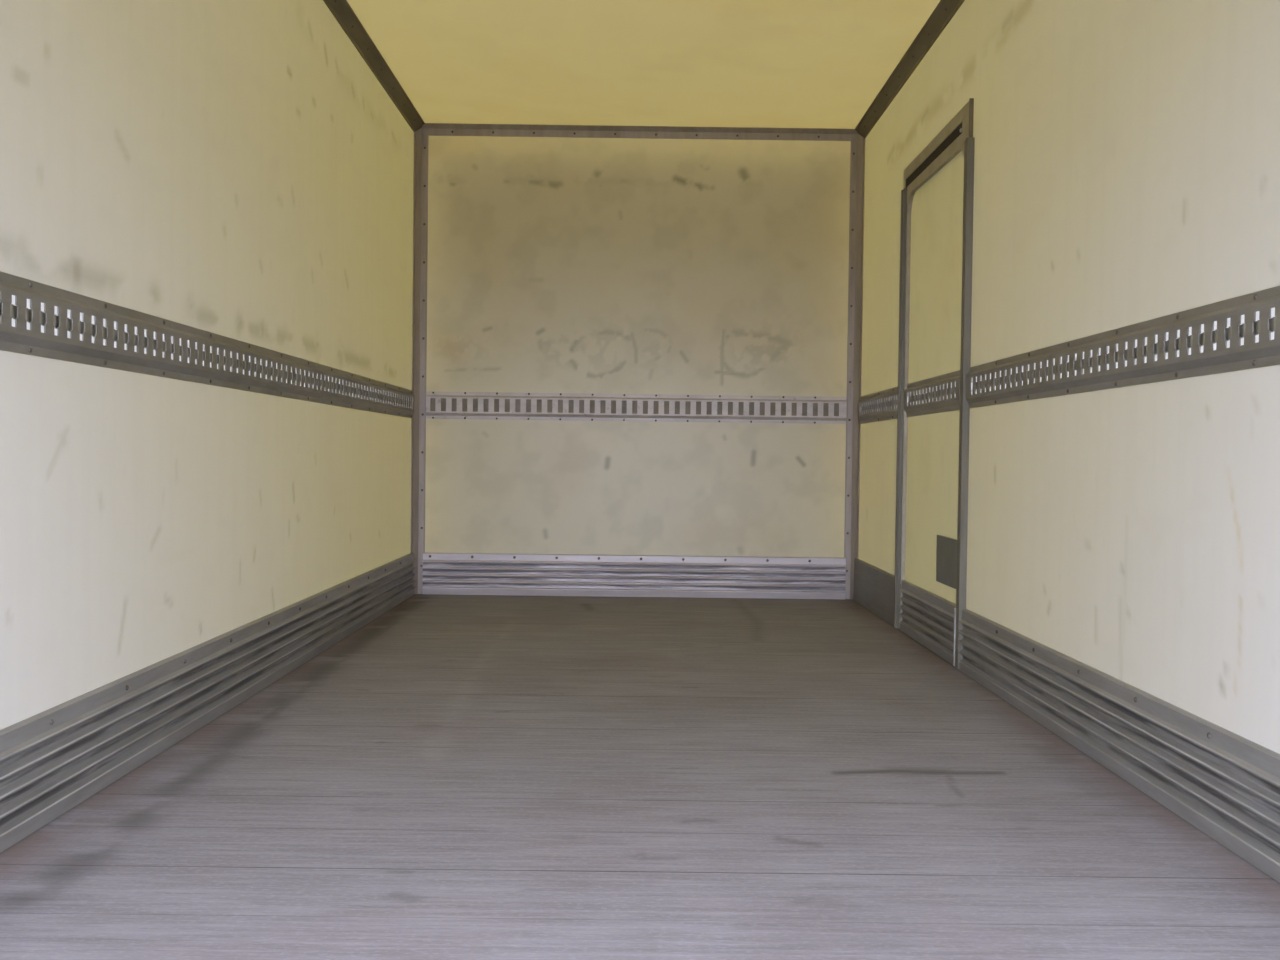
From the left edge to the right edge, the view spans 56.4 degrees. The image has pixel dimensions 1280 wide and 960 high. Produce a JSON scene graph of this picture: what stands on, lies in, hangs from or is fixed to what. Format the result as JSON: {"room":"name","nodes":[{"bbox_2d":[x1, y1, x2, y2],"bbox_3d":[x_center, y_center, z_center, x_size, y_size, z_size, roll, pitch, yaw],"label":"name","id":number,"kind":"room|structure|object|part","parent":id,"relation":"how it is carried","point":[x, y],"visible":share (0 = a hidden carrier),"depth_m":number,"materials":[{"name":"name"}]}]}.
{"room":"cargo space","nodes":[
{"label":"cargo space","id":0,"kind":"room"},
{"bbox_2d":[0,0,413,729],"bbox_3d":[-1.106,-0.628,3.163,0.001,2.126,5.457,1,1,0],"label":"wall","id":1,"kind":"structure","parent":0,"point":[239,170],"depth_m":2.93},
{"bbox_2d":[0,271,413,417],"bbox_3d":[-1.103,-0.314,3.140,0.014,0.135,5.399,1,1,0],"label":"track","id":2,"kind":"object","parent":1,"relation":"attached to","point":[37,319],"visible":1,"depth_m":2.72,"materials":[{"name":"metal"}]},
{"bbox_2d":[0,553,415,852],"bbox_3d":[-1.109,0.517,3.185,0.022,0.206,5.455,1,1,0],"label":"baseboard","id":3,"kind":"structure","parent":1,"relation":"attached to","point":[52,760],"depth_m":2.74,"materials":[{"name":"metal"}]},
{"bbox_2d":[323,0,424,131],"bbox_3d":[-1.069,-1.665,3.140,0.048,0.052,5.453,1,1,0],"label":"trim","id":4,"kind":"structure","parent":1,"relation":"attached to","point":[342,11],"depth_m":4.82,"materials":[{"name":"metal"}]},
{"bbox_2d":[425,135,850,557],"bbox_3d":[-0.015,-0.628,5.895,2.200,2.211,0.001,1,1,0],"label":"wall","id":5,"kind":"structure","parent":0,"point":[555,264],"depth_m":5.89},
{"bbox_2d":[410,128,428,593],"bbox_3d":[-1.084,-0.591,5.865,0.062,2.311,0.055,1,1,0],"label":"trim","id":6,"kind":"structure","parent":5,"relation":"attached to","point":[421,138],"depth_m":5.88,"materials":[{"name":"metal"}]},
{"bbox_2d":[422,552,845,598],"bbox_3d":[-0.028,0.475,5.907,2.090,0.206,0.022,1,1,0],"label":"baseboard","id":7,"kind":"structure","parent":5,"relation":"attached to","point":[443,573],"depth_m":5.90,"materials":[{"name":"metal"}]},
{"bbox_2d":[426,391,846,423],"bbox_3d":[-0.018,-0.357,5.894,2.074,0.135,0.014,1,1,0],"label":"track","id":8,"kind":"object","parent":5,"relation":"attached to","point":[439,405],"visible":1,"depth_m":5.89,"materials":[{"name":"metal"}]},
{"bbox_3d":[-0.018,-0.359,5.899,2.074,0.080,0.003,1,1,0],"label":"backing plate","id":9,"kind":"part","parent":8,"relation":"part of","materials":[{"name":"metal"}]},
{"bbox_3d":[-0.018,-0.359,5.888,2.074,0.072,0.002,1,1,0],"label":"slotted plate","id":10,"kind":"part","parent":8,"relation":"part of","materials":[{"name":"metal"}]},
{"bbox_2d":[422,123,857,140],"bbox_3d":[-0.001,-1.707,5.858,2.140,0.052,0.030,1,1,0],"label":"trim","id":11,"kind":"structure","parent":5,"relation":"attached to","point":[433,129],"depth_m":5.87,"materials":[{"name":"metal"}]},
{"bbox_2d":[844,134,864,599],"bbox_3d":[1.054,-0.564,5.872,0.062,2.311,0.055,1,1,0],"label":"trim","id":12,"kind":"structure","parent":5,"relation":"attached to","point":[857,149],"depth_m":5.88,"materials":[{"name":"metal"}]},
{"bbox_2d":[0,594,1279,959],"bbox_3d":[-0.022,0.633,3.192,2.200,0.001,5.457,1,1,0],"label":"floor","id":13,"kind":"structure","parent":0,"point":[452,777],"depth_m":2.29,"materials":[{"name":"grey wood"}]},
{"bbox_2d":[347,0,939,128],"bbox_3d":[0.007,-1.677,3.145,2.200,0.001,5.457,1,1,0],"label":"ceiling","id":14,"kind":"structure","parent":0,"point":[680,63],"depth_m":4.83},
{"bbox_2d":[858,0,1279,753],"bbox_3d":[1.093,-0.533,3.172,0.001,2.261,5.457,1,1,0],"label":"wall","id":15,"kind":"structure","parent":0,"point":[1127,152],"depth_m":2.75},
{"bbox_2d":[853,558,895,627],"bbox_3d":[1.065,0.498,5.425,0.016,0.206,0.990,1,1,0],"label":"baseboard","id":16,"kind":"structure","parent":15,"relation":"attached to","point":[873,586],"depth_m":5.38,"materials":[{"name":"metal"}]},
{"bbox_2d":[858,387,897,423],"bbox_3d":[1.077,-0.333,5.385,0.014,0.135,0.924,1,1,0],"label":"track","id":17,"kind":"object","parent":15,"relation":"attached to","point":[881,405],"visible":0.99,"depth_m":5.37,"materials":[{"name":"metal"}]},
{"bbox_3d":[1.071,-0.335,5.385,0.002,0.072,0.924,1,1,0],"label":"slotted plate","id":18,"kind":"part","parent":17,"relation":"part of","materials":[{"name":"metal"}]},
{"bbox_2d":[855,0,964,137],"bbox_3d":[1.083,-1.638,3.147,0.048,0.052,5.453,1,1,0],"label":"trim","id":19,"kind":"structure","parent":15,"relation":"attached to","point":[945,10],"depth_m":4.77,"materials":[{"name":"metal"}]},
{"bbox_2d":[894,98,974,668],"bbox_3d":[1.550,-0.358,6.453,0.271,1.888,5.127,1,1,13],"label":"door","id":20,"kind":"structure","parent":15,"relation":"in","point":[937,194],"depth_m":4.39,"materials":[{"name":"metal"}]},
{"bbox_3d":[1.067,0.518,4.447,0.017,0.206,0.834,1,1,0],"label":"kick plate","id":21,"kind":"part","parent":20,"relation":"part of","materials":[{"name":"metal"}]},
{"bbox_3d":[1.074,-0.316,4.429,0.002,0.072,0.832,1,1,0],"label":"slotted plate","id":22,"kind":"part","parent":20,"relation":"part of","materials":[{"name":"metal"}]},
{"bbox_3d":[1.082,-0.294,4.428,0.015,1.772,0.866,1,1,0],"label":"frame","id":23,"kind":"part","parent":20,"relation":"part of","materials":[{"name":"metal"}]},
{"bbox_3d":[1.090,-0.288,4.428,0.001,1.780,0.890,1,1,0],"label":"panel","id":24,"kind":"part","parent":20,"relation":"part of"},
{"bbox_3d":[1.078,0.285,4.173,0.008,0.168,0.304,1,1,0],"label":"patch plate","id":25,"kind":"part","parent":20,"relation":"part of","materials":[{"name":"grey metal"}]},
{"bbox_2d":[959,609,1279,882],"bbox_3d":[1.071,0.564,2.213,0.022,0.206,3.495,1,1,0],"label":"baseboard","id":26,"kind":"structure","parent":15,"relation":"attached to","point":[1223,783],"depth_m":2.52,"materials":[{"name":"metal"}]},
{"bbox_2d":[966,286,1279,408],"bbox_3d":[1.086,-0.267,2.191,0.014,0.135,3.485,1,1,0],"label":"track","id":27,"kind":"object","parent":15,"relation":"attached to","point":[1242,332],"visible":1,"depth_m":2.55,"materials":[{"name":"metal"}]}
]}

